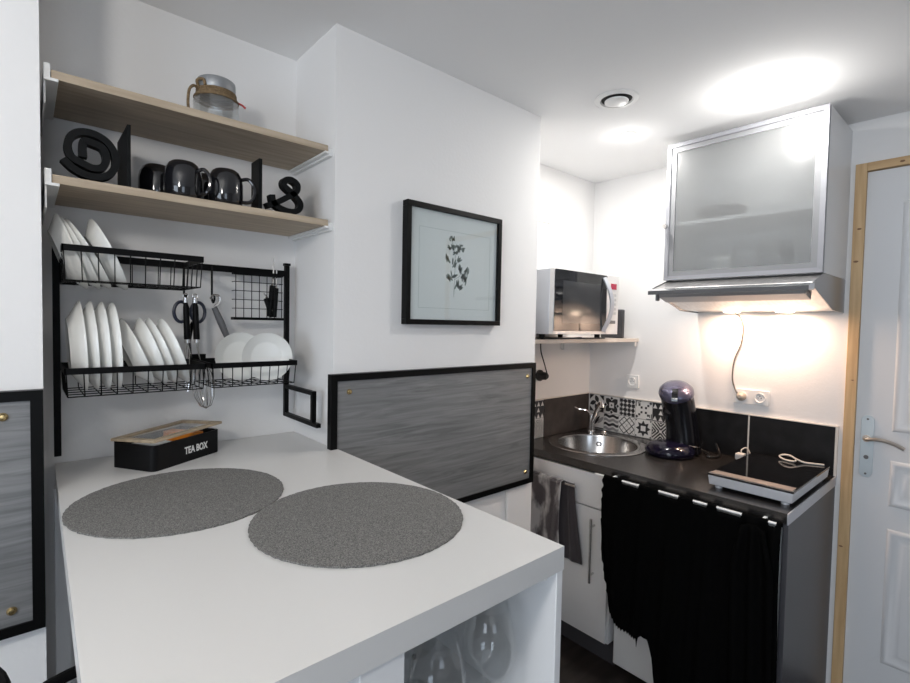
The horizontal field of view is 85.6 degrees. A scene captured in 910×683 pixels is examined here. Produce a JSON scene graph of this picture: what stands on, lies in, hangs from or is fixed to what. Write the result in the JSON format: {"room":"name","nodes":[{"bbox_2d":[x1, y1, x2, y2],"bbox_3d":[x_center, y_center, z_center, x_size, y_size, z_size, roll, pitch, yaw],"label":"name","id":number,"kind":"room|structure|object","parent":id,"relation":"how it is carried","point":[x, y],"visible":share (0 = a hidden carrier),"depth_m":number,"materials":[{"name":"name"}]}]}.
{"room":"kitchen","nodes":[
{"label":"kitchen","id":0,"kind":"room"},
{"bbox_2d":[39,0,295,682],"bbox_3d":[-0.845,0.263,1.499,0.645,2.351,0.197,-1,3,-41],"label":"wall","id":1,"kind":"structure","parent":0,"point":[136,46],"depth_m":1.35,"materials":[{"name":"white paint"}]},
{"bbox_2d":[40,62,332,175],"bbox_3d":[-0.675,-0.534,1.298,0.638,0.080,0.259,-1,3,-41],"label":"wall shelf","id":2,"kind":"object","parent":1,"relation":"attached to","point":[64,96],"visible":1,"depth_m":1.23,"materials":[{"name":"brown wood"}]},
{"bbox_2d":[186,74,245,112],"bbox_3d":[-0.633,-0.628,1.313,0.138,0.128,0.112,0,2,-21],"label":"glass jar","id":3,"kind":"object","parent":2,"relation":"on","point":[213,90],"visible":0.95,"depth_m":1.29,"materials":[{"name":"clear glass"}]},
{"bbox_2d":[52,243,320,456],"bbox_3d":[-0.690,0.014,1.311,0.591,0.538,0.268,-1,3,-41],"label":"dish rack","id":4,"kind":"object","parent":1,"relation":"attached to","point":[60,369],"visible":0.8,"depth_m":1.23,"materials":[{"name":"black metal"}]},
{"bbox_2d":[47,213,87,288],"bbox_3d":[-0.888,-0.206,1.127,0.073,0.167,0.176,-1,3,-42],"label":"plate","id":5,"kind":"object","parent":4,"relation":"in","point":[57,232],"visible":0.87,"depth_m":1.08,"materials":[{"name":"white ceramic"}]},
{"bbox_2d":[65,301,88,389],"bbox_3d":[-0.885,0.010,1.147,0.038,0.210,0.210,-1,3,-41],"label":"plate","id":6,"kind":"object","parent":4,"relation":"in","point":[75,333],"visible":0.88,"depth_m":1.09,"materials":[{"name":"white ceramic"}]},
{"bbox_2d":[60,216,99,288],"bbox_3d":[-0.876,-0.205,1.138,0.086,0.160,0.176,-1,3,-40],"label":"plate","id":7,"kind":"object","parent":4,"relation":"in","point":[89,271],"visible":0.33,"depth_m":1.09,"materials":[{"name":"white ceramic"}]},
{"bbox_2d":[64,218,110,288],"bbox_3d":[-0.863,-0.204,1.149,0.094,0.155,0.176,-1,3,-39],"label":"plate","id":8,"kind":"object","parent":4,"relation":"in","point":[92,257],"visible":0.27,"depth_m":1.09,"materials":[{"name":"white ceramic"}]},
{"bbox_2d":[83,301,99,388],"bbox_3d":[-0.869,0.010,1.161,0.038,0.210,0.210,-1,3,-41],"label":"plate","id":9,"kind":"object","parent":4,"relation":"in","point":[88,311],"visible":0.43,"depth_m":1.10,"materials":[{"name":"white ceramic"}]},
{"bbox_2d":[94,302,111,388],"bbox_3d":[-0.852,0.010,1.175,0.038,0.210,0.210,-1,3,-41],"label":"plate","id":10,"kind":"object","parent":4,"relation":"in","point":[103,332],"visible":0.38,"depth_m":1.11,"materials":[{"name":"white ceramic"}]},
{"bbox_2d":[84,219,127,289],"bbox_3d":[-0.834,-0.206,1.174,0.084,0.161,0.176,-1,3,-43],"label":"plate","id":11,"kind":"object","parent":4,"relation":"in","point":[94,236],"visible":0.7,"depth_m":1.12,"materials":[{"name":"white ceramic"}]},
{"bbox_2d":[106,302,122,387],"bbox_3d":[-0.837,0.009,1.189,0.038,0.210,0.210,-1,3,-41],"label":"plate","id":12,"kind":"object","parent":4,"relation":"in","point":[112,316],"visible":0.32,"depth_m":1.13,"materials":[{"name":"white ceramic"}]},
{"bbox_2d":[58,243,203,290],"bbox_3d":[-0.792,-0.174,1.203,0.276,0.077,0.197,-1,3,-41],"label":"basket","id":13,"kind":"object","parent":4,"relation":"on","point":[192,260],"depth_m":1.17,"materials":[{"name":"black metal"}]},
{"bbox_2d":[60,359,205,397],"bbox_3d":[-0.797,0.086,1.222,0.282,0.065,0.185,-1,3,-41],"label":"basket","id":14,"kind":"object","parent":4,"relation":"on","point":[194,364],"depth_m":1.17,"materials":[{"name":"black metal"}]},
{"bbox_2d":[119,318,154,382],"bbox_3d":[-0.797,0.025,1.221,0.079,0.164,0.176,-1,3,-40],"label":"plate","id":15,"kind":"object","parent":4,"relation":"in","point":[133,354],"visible":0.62,"depth_m":1.17,"materials":[{"name":"white ceramic"}]},
{"bbox_2d":[133,318,167,382],"bbox_3d":[-0.773,0.024,1.242,0.073,0.167,0.176,-1,3,-42],"label":"plate","id":16,"kind":"object","parent":4,"relation":"in","point":[141,331],"visible":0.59,"depth_m":1.19,"materials":[{"name":"white ceramic"}]},
{"bbox_2d":[145,318,176,381],"bbox_3d":[-0.757,0.024,1.256,0.075,0.166,0.176,-1,3,-40],"label":"plate","id":17,"kind":"object","parent":4,"relation":"in","point":[165,354],"visible":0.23,"depth_m":1.20,"materials":[{"name":"white ceramic"}]},
{"bbox_2d":[156,319,189,381],"bbox_3d":[-0.737,0.024,1.274,0.075,0.166,0.176,-1,3,-40],"label":"plate","id":18,"kind":"object","parent":4,"relation":"in","point":[172,344],"visible":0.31,"depth_m":1.22,"materials":[{"name":"white ceramic"}]},
{"bbox_2d":[183,293,190,391],"bbox_3d":[-0.738,0.003,1.350,0.020,0.271,0.017,-1,3,-41],"label":"fork","id":19,"kind":"object","parent":4,"relation":"hanging from","point":[186,318],"visible":0.91,"depth_m":1.34,"materials":[{"name":"black"}]},
{"bbox_2d":[172,300,206,363],"bbox_3d":[-0.742,-0.025,1.374,0.087,0.180,0.009,-1,3,-41],"label":"scissors","id":20,"kind":"object","parent":4,"relation":"hanging from","point":[177,303],"visible":0.62,"depth_m":1.37,"materials":[{"name":"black plastic"}]},
{"bbox_2d":[191,294,214,408],"bbox_3d":[-0.704,0.029,1.373,0.061,0.322,0.049,-1,3,-41],"label":"whisk","id":21,"kind":"object","parent":4,"relation":"hanging from","point":[196,331],"visible":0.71,"depth_m":1.36,"materials":[{"name":"silver metal"}]},
{"bbox_2d":[209,294,229,337],"bbox_3d":[-0.678,-0.070,1.417,0.057,0.132,0.019,0,2,-28],"label":"peeler","id":22,"kind":"object","parent":4,"relation":"hanging from","point":[216,312],"visible":0.96,"depth_m":1.41,"materials":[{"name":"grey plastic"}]},
{"bbox_2d":[215,332,253,379],"bbox_3d":[-0.615,0.041,1.405,0.136,0.135,0.043,0,3,-36],"label":"plate","id":23,"kind":"object","parent":4,"relation":"in","point":[229,349],"visible":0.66,"depth_m":1.40,"materials":[{"name":"white ceramic"}]},
{"bbox_2d":[193,358,296,387],"bbox_3d":[-0.597,0.083,1.397,0.227,0.065,0.185,-1,3,-41],"label":"basket","id":24,"kind":"object","parent":4,"relation":"on","point":[210,363],"depth_m":1.34,"materials":[{"name":"black metal"}]},
{"bbox_2d":[242,333,291,379],"bbox_3d":[-0.541,0.042,1.414,0.136,0.135,0.043,0,2,-29],"label":"plate","id":25,"kind":"object","parent":4,"relation":"in","point":[264,346],"visible":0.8,"depth_m":1.42,"materials":[{"name":"white ceramic"}]},
{"bbox_2d":[263,293,272,317],"bbox_3d":[-0.575,-0.111,1.513,0.031,0.075,0.017,-1,3,-41],"label":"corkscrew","id":26,"kind":"object","parent":4,"relation":"in","point":[267,303],"visible":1,"depth_m":1.51,"materials":[{"name":"black"}]},
{"bbox_2d":[267,258,274,316],"bbox_3d":[-0.567,-0.168,1.515,0.024,0.183,0.017,-1,3,-41],"label":"spoon","id":27,"kind":"object","parent":4,"relation":"in","point":[271,287],"visible":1,"depth_m":1.51,"materials":[{"name":"black"}]},
{"bbox_2d":[272,270,278,316],"bbox_3d":[-0.557,-0.149,1.523,0.018,0.147,0.017,-1,3,-41],"label":"knife","id":28,"kind":"object","parent":4,"relation":"in","point":[276,288],"visible":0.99,"depth_m":1.52,"materials":[{"name":"black"}]},
{"bbox_2d":[41,168,332,240],"bbox_3d":[-0.678,-0.322,1.304,0.638,0.080,0.263,-1,3,-41],"label":"wall shelf","id":29,"kind":"object","parent":1,"relation":"attached to","point":[59,190],"visible":1,"depth_m":1.22,"materials":[{"name":"brown wood"}]},
{"bbox_2d":[59,124,130,186],"bbox_3d":[-0.837,-0.422,1.135,0.127,0.146,0.162,-1,3,-41],"label":"bookend","id":30,"kind":"object","parent":29,"relation":"on","point":[120,158],"visible":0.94,"depth_m":1.09,"materials":[{"name":"black metal"}]},
{"bbox_2d":[138,163,164,192],"bbox_3d":[-0.773,-0.403,1.279,0.085,0.099,0.110,0,2,-22],"label":"mug","id":31,"kind":"object","parent":29,"relation":"on","point":[150,175],"visible":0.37,"depth_m":1.23,"materials":[{"name":"black ceramic"}]},
{"bbox_2d":[163,159,211,198],"bbox_3d":[-0.671,-0.399,1.238,0.110,0.099,0.085,0,2,-23],"label":"mug","id":32,"kind":"object","parent":29,"relation":"on","point":[181,177],"visible":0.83,"depth_m":1.20,"materials":[{"name":"black ceramic"}]},
{"bbox_2d":[201,173,207,199],"bbox_3d":[-0.699,-0.404,1.345,0.085,0.099,0.109,-1,3,-43],"label":"mug","id":33,"kind":"object","parent":29,"relation":"on","point":[204,176],"visible":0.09,"depth_m":1.30,"materials":[{"name":"black ceramic"}]},
{"bbox_2d":[207,167,256,204],"bbox_3d":[-0.596,-0.400,1.301,0.085,0.099,0.109,3,3,42],"label":"mug","id":34,"kind":"object","parent":29,"relation":"on","point":[227,185],"visible":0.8,"depth_m":1.26,"materials":[{"name":"black ceramic"}]},
{"bbox_2d":[251,158,303,213],"bbox_3d":[-0.496,-0.423,1.381,0.128,0.142,0.067,-1,3,-41],"label":"bookend","id":35,"kind":"object","parent":29,"relation":"on","point":[256,166],"visible":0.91,"depth_m":1.36,"materials":[{"name":"black metal"}]},
{"bbox_2d":[0,0,540,682],"bbox_3d":[-1.364,0.277,0.862,4.080,2.351,0.470,-1,3,-41],"label":"wall","id":36,"kind":"structure","parent":0,"point":[398,127],"depth_m":1.51,"materials":[{"name":"white paint"}]},
{"bbox_2d":[0,389,45,640],"bbox_3d":[-1.169,0.343,0.707,0.887,0.485,0.025,-1,3,-41],"label":"framed board","id":37,"kind":"object","parent":36,"relation":"attached to","point":[22,509],"visible":1,"depth_m":0.97,"materials":[{"name":"black paint"}]},
{"bbox_2d":[327,362,535,502],"bbox_3d":[-0.022,0.335,1.713,0.906,0.489,0.025,-1,3,-41],"label":"framed board","id":38,"kind":"object","parent":36,"relation":"attached to","point":[464,434],"visible":0.73,"depth_m":1.69,"materials":[{"name":"black paint"}]},
{"bbox_2d":[401,199,501,325],"bbox_3d":[0.002,-0.254,1.700,0.431,0.394,0.028,-1,3,-41],"label":"framed picture","id":39,"kind":"object","parent":36,"relation":"attached to","point":[451,258],"visible":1,"depth_m":1.68,"materials":[{"name":"black paint"}]},
{"bbox_2d":[505,484,526,528],"bbox_3d":[0.239,0.997,1.987,0.120,0.890,0.012,-1,3,-41],"label":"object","id":40,"kind":"structure","parent":36,"relation":"attached to","point":[515,498],"depth_m":1.97,"materials":[{"name":"white paint"}]},
{"bbox_2d":[138,0,909,182],"bbox_3d":[0.376,-0.847,-0.335,5.142,0.050,4.470,-1,3,-41],"label":"ceiling","id":41,"kind":"structure","parent":0,"point":[696,68],"depth_m":1.50,"materials":[{"name":"white paint"}]},
{"bbox_2d":[594,89,638,108],"bbox_3d":[0.598,-0.890,1.818,0.158,0.016,0.158,-1,3,-41],"label":"ceiling vent","id":42,"kind":"object","parent":41,"relation":"in","point":[617,98],"visible":1,"depth_m":1.80,"materials":[{"name":"white plastic"}]},
{"bbox_2d":[534,164,594,438],"bbox_3d":[0.409,0.244,2.663,0.962,2.351,0.100,-1,3,-41],"label":"wall","id":43,"kind":"structure","parent":0,"point":[566,243],"depth_m":2.75,"materials":[{"name":"white paint"}]},
{"bbox_2d":[534,400,543,437],"bbox_3d":[0.328,0.417,2.528,0.401,0.198,0.007,-1,3,-41],"label":"tile backsplash","id":44,"kind":"structure","parent":43,"relation":"attached to","point":[539,405],"depth_m":2.63,"materials":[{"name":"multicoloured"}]},
{"bbox_2d":[536,344,548,380],"bbox_3d":[0.471,0.104,2.604,0.060,0.217,0.058,-1,3,-41],"label":"plug","id":45,"kind":"object","parent":43,"relation":"attached to","point":[540,375],"visible":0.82,"depth_m":2.59,"materials":[{"name":"black plastic"}]},
{"bbox_2d":[535,392,588,436],"bbox_3d":[0.446,0.413,2.630,0.930,0.209,0.010,-1,3,-41],"label":"backsplash","id":46,"kind":"structure","parent":43,"relation":"attached to","point":[561,415],"depth_m":2.78,"materials":[{"name":"brown laminate"}]},
{"bbox_2d":[535,337,638,349],"bbox_3d":[0.549,0.017,2.501,0.958,0.071,0.307,-1,3,-41],"label":"shelf","id":47,"kind":"object","parent":43,"relation":"attached to","point":[566,344],"visible":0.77,"depth_m":2.59,"materials":[{"name":"beige wood"}]},
{"bbox_2d":[535,268,618,338],"bbox_3d":[0.530,-0.169,2.390,0.572,0.308,0.396,-1,3,-41],"label":"microwave","id":48,"kind":"object","parent":47,"relation":"on","point":[567,301],"visible":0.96,"depth_m":2.19,"materials":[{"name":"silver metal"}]},
{"bbox_2d":[601,309,624,337],"bbox_3d":[0.869,-0.098,2.708,0.030,0.156,0.130,-1,3,-41],"label":"router","id":49,"kind":"object","parent":47,"relation":"on","point":[621,313],"visible":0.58,"depth_m":2.66,"materials":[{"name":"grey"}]},
{"bbox_2d":[559,634,646,682],"bbox_3d":[0.331,1.552,-0.245,5.142,0.050,4.470,-1,3,-41],"label":"floor","id":50,"kind":"structure","parent":0,"point":[578,664],"depth_m":2.16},
{"bbox_2d":[0,667,10,682],"bbox_3d":[-0.709,0.963,0.573,0.296,1.026,0.282,-1,3,-41],"label":"bar stool","id":51,"kind":"object","parent":50,"relation":"on","point":[4,678],"visible":1,"depth_m":0.66,"materials":[{"name":"black"}]},
{"bbox_2d":[43,665,76,682],"bbox_3d":[-0.426,0.967,0.622,0.296,1.026,0.282,-1,3,-41],"label":"bar stool","id":52,"kind":"object","parent":50,"relation":"on","point":[69,674],"visible":0.05,"depth_m":0.67,"materials":[{"name":"black"}]},
{"bbox_2d":[54,431,563,682],"bbox_3d":[-0.426,0.894,1.042,0.640,1.140,1.087,-1,3,-41],"label":"bar table","id":53,"kind":"object","parent":50,"relation":"on","point":[207,605],"visible":0.78,"depth_m":0.71,"materials":[{"name":"white laminate"}]},
{"bbox_2d":[110,420,221,471],"bbox_3d":[-0.750,0.266,1.291,0.138,0.084,0.218,2,2,17],"label":"box","id":54,"kind":"object","parent":53,"relation":"on","point":[127,455],"visible":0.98,"depth_m":1.23,"materials":[{"name":"black paint"}]},
{"bbox_2d":[132,443,157,445],"bbox_3d":[-0.769,0.278,1.225,0.098,0.040,0.034,2,2,21],"label":"packet","id":55,"kind":"object","parent":54,"relation":"in","point":[150,444],"visible":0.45,"depth_m":1.23,"materials":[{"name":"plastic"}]},
{"bbox_2d":[155,440,170,444],"bbox_3d":[-0.758,0.277,1.262,0.098,0.040,0.034,2,2,17],"label":"packet","id":56,"kind":"object","parent":54,"relation":"in","point":[165,441],"visible":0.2,"depth_m":1.25,"materials":[{"name":"white paper"}]},
{"bbox_2d":[163,429,202,440],"bbox_3d":[-0.737,0.268,1.332,0.098,0.052,0.034,2,2,12],"label":"packet","id":57,"kind":"object","parent":54,"relation":"in","point":[171,431],"visible":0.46,"depth_m":1.32,"materials":[{"name":"orange"}]},
{"bbox_2d":[62,468,283,538],"bbox_3d":[-0.561,0.320,1.013,0.390,0.003,0.391,-1,3,-41],"label":"placemat","id":58,"kind":"object","parent":53,"relation":"on","point":[184,501],"visible":1,"depth_m":0.97,"materials":[{"name":"grey fabric"}]},
{"bbox_2d":[248,482,462,568],"bbox_3d":[-0.180,0.331,0.929,0.391,0.003,0.391,-1,3,-41],"label":"placemat","id":59,"kind":"object","parent":53,"relation":"on","point":[359,524],"visible":1,"depth_m":0.88,"materials":[{"name":"grey fabric"}]},
{"bbox_2d":[404,637,491,682],"bbox_3d":[-0.078,0.656,0.869,0.307,0.018,0.364,-1,3,-41],"label":"shelf","id":60,"kind":"object","parent":53,"relation":"attached to","point":[444,663],"depth_m":0.97,"materials":[{"name":"white laminate"}]},
{"bbox_2d":[533,455,614,664],"bbox_3d":[0.706,0.997,2.529,0.684,0.867,0.550,-1,3,-41],"label":"base cabinet","id":61,"kind":"object","parent":50,"relation":"on","point":[586,620],"visible":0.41,"depth_m":2.21,"materials":[{"name":"white laminate"}]},
{"bbox_2d":[530,470,581,564],"bbox_3d":[0.432,0.811,2.312,0.054,0.364,0.376,-1,3,-41],"label":"towel","id":62,"kind":"object","parent":61,"relation":"hanging from","point":[553,503],"visible":0.8,"depth_m":2.27,"materials":[{"name":"grey fabric"}]},
{"bbox_2d":[534,428,836,525],"bbox_3d":[0.947,0.559,2.282,0.658,0.038,1.202,-1,3,-41],"label":"countertop","id":63,"kind":"structure","parent":61,"relation":"on","point":[689,478],"depth_m":2.02,"materials":[{"name":"laminate"}]},
{"bbox_2d":[575,401,604,432],"bbox_3d":[0.772,0.419,2.781,0.082,0.190,0.195,-1,3,-41],"label":"faucet","id":64,"kind":"object","parent":63,"relation":"on","point":[591,416],"visible":1,"depth_m":2.78,"materials":[{"name":"silver metal"}]},
{"bbox_2d":[549,432,645,474],"bbox_3d":[0.732,0.600,2.539,0.492,0.155,0.492,-1,3,-41],"label":"sink","id":65,"kind":"object","parent":63,"relation":"in","point":[597,444],"visible":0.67,"depth_m":2.68,"materials":[{"name":"grey metal"}]},
{"bbox_2d":[645,380,720,459],"bbox_3d":[1.094,0.366,2.361,0.357,0.350,0.224,0,2,-17],"label":"coffee machine","id":66,"kind":"object","parent":63,"relation":"on","point":[682,441],"visible":1,"depth_m":2.31,"materials":[{"name":"black"}]},
{"bbox_2d":[595,473,775,524],"bbox_3d":[0.842,0.585,1.877,0.035,0.010,0.682,-1,3,-41],"label":"rail","id":67,"kind":"object","parent":63,"relation":"attached to","point":[601,475],"visible":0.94,"depth_m":1.80,"materials":[{"name":"white plastic"}]},
{"bbox_2d":[601,475,782,682],"bbox_3d":[0.823,1.007,1.839,0.079,0.856,0.675,-1,3,-41],"label":"cloth","id":68,"kind":"object","parent":67,"relation":"hanging from","point":[698,583],"visible":1,"depth_m":1.81,"materials":[{"name":"black fabric"}]},
{"bbox_2d":[735,447,749,458],"bbox_3d":[1.339,0.520,2.277,0.056,0.056,0.058,-1,3,-41],"label":"plug","id":69,"kind":"object","parent":63,"relation":"on","point":[740,454],"visible":0.84,"depth_m":2.27,"materials":[{"name":"white plastic"}]},
{"bbox_2d":[708,452,829,504],"bbox_3d":[1.242,0.517,1.934,0.494,0.084,0.280,-1,3,-41],"label":"cooktop","id":70,"kind":"object","parent":63,"relation":"in","point":[785,480],"visible":1,"depth_m":1.86,"materials":[{"name":"black glass"}]},
{"bbox_2d":[613,479,782,682],"bbox_3d":[1.124,1.027,2.106,0.595,0.855,0.614,-1,3,-41],"label":"fridge","id":71,"kind":"object","parent":50,"relation":"on","point":[635,659],"visible":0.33,"depth_m":2.06,"materials":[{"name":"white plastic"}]},
{"bbox_2d":[776,487,834,682],"bbox_3d":[1.333,1.035,1.861,0.638,0.866,0.017,-1,3,-41],"label":"panel","id":72,"kind":"object","parent":50,"relation":"on","point":[806,556],"visible":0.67,"depth_m":1.81,"materials":[{"name":"grey"}]},
{"bbox_2d":[589,111,909,682],"bbox_3d":[2.216,0.325,1.410,0.100,2.351,4.370,-1,3,-41],"label":"wall","id":73,"kind":"structure","parent":0,"point":[799,358],"depth_m":2.40,"materials":[{"name":"white paint"}]},
{"bbox_2d":[590,393,665,439],"bbox_3d":[0.998,0.423,2.718,0.008,0.204,0.585,-1,3,-41],"label":"tile backsplash","id":74,"kind":"structure","parent":73,"relation":"attached to","point":[639,418],"depth_m":2.74,"materials":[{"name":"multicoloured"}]},
{"bbox_2d":[626,374,638,387],"bbox_3d":[0.985,0.221,2.725,0.013,0.070,0.073,-1,3,-41],"label":"wall socket","id":75,"kind":"object","parent":73,"relation":"attached to","point":[632,381],"visible":1,"depth_m":2.72,"materials":[{"name":"white plastic"}]},
{"bbox_2d":[628,377,635,385],"bbox_3d":[0.981,0.221,2.722,0.003,0.046,0.046,-1,3,-41],"label":"outlet","id":76,"kind":"object","parent":75,"relation":"attached to","point":[631,380],"depth_m":2.72,"materials":[{"name":"white plastic"}]},
{"bbox_2d":[590,392,838,475],"bbox_3d":[1.197,0.432,2.488,0.010,0.209,1.192,-1,3,-41],"label":"backsplash","id":77,"kind":"structure","parent":73,"relation":"attached to","point":[810,442],"depth_m":2.23,"materials":[{"name":"tile"}]},
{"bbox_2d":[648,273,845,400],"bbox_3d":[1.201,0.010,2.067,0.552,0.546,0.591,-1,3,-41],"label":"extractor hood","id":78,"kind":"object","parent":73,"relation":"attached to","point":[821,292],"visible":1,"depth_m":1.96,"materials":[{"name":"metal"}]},
{"bbox_2d":[724,311,739,312],"bbox_3d":[1.277,-0.135,2.265,0.068,0.006,0.068,-1,3,-41],"label":"lamp","id":79,"kind":"object","parent":78,"relation":"attached to","point":[724,311],"depth_m":2.24,"materials":[{"name":"white plastic"}]},
{"bbox_2d":[775,311,793,312],"bbox_3d":[1.415,-0.127,2.108,0.068,0.006,0.068,-1,3,-41],"label":"lamp","id":80,"kind":"object","parent":78,"relation":"attached to","point":[775,311],"depth_m":2.09,"materials":[{"name":"white plastic"}]},
{"bbox_2d":[733,388,769,405],"bbox_3d":[1.375,0.258,2.281,0.013,0.068,0.148,-1,3,-41],"label":"wall socket","id":81,"kind":"object","parent":73,"relation":"attached to","point":[754,397],"visible":0.87,"depth_m":2.27,"materials":[{"name":"white plastic"}]},
{"bbox_2d":[754,393,764,402],"bbox_3d":[1.396,0.260,2.250,0.003,0.045,0.045,-1,3,-41],"label":"outlet","id":82,"kind":"object","parent":81,"relation":"attached to","point":[758,397],"depth_m":2.25,"materials":[{"name":"white plastic"}]},
{"bbox_2d":[661,103,852,280],"bbox_3d":[1.267,-0.565,2.098,0.400,0.601,0.591,-1,3,-41],"label":"upper cabinet","id":83,"kind":"object","parent":73,"relation":"attached to","point":[770,197],"visible":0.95,"depth_m":1.94,"materials":[{"name":"white glass"}]},
{"bbox_2d":[831,155,909,682],"bbox_3d":[1.920,0.394,1.700,0.143,2.180,0.911,-1,3,-41],"label":"door","id":84,"kind":"structure","parent":73,"relation":"in","point":[871,626],"depth_m":1.95,"materials":[{"name":"white wood"}]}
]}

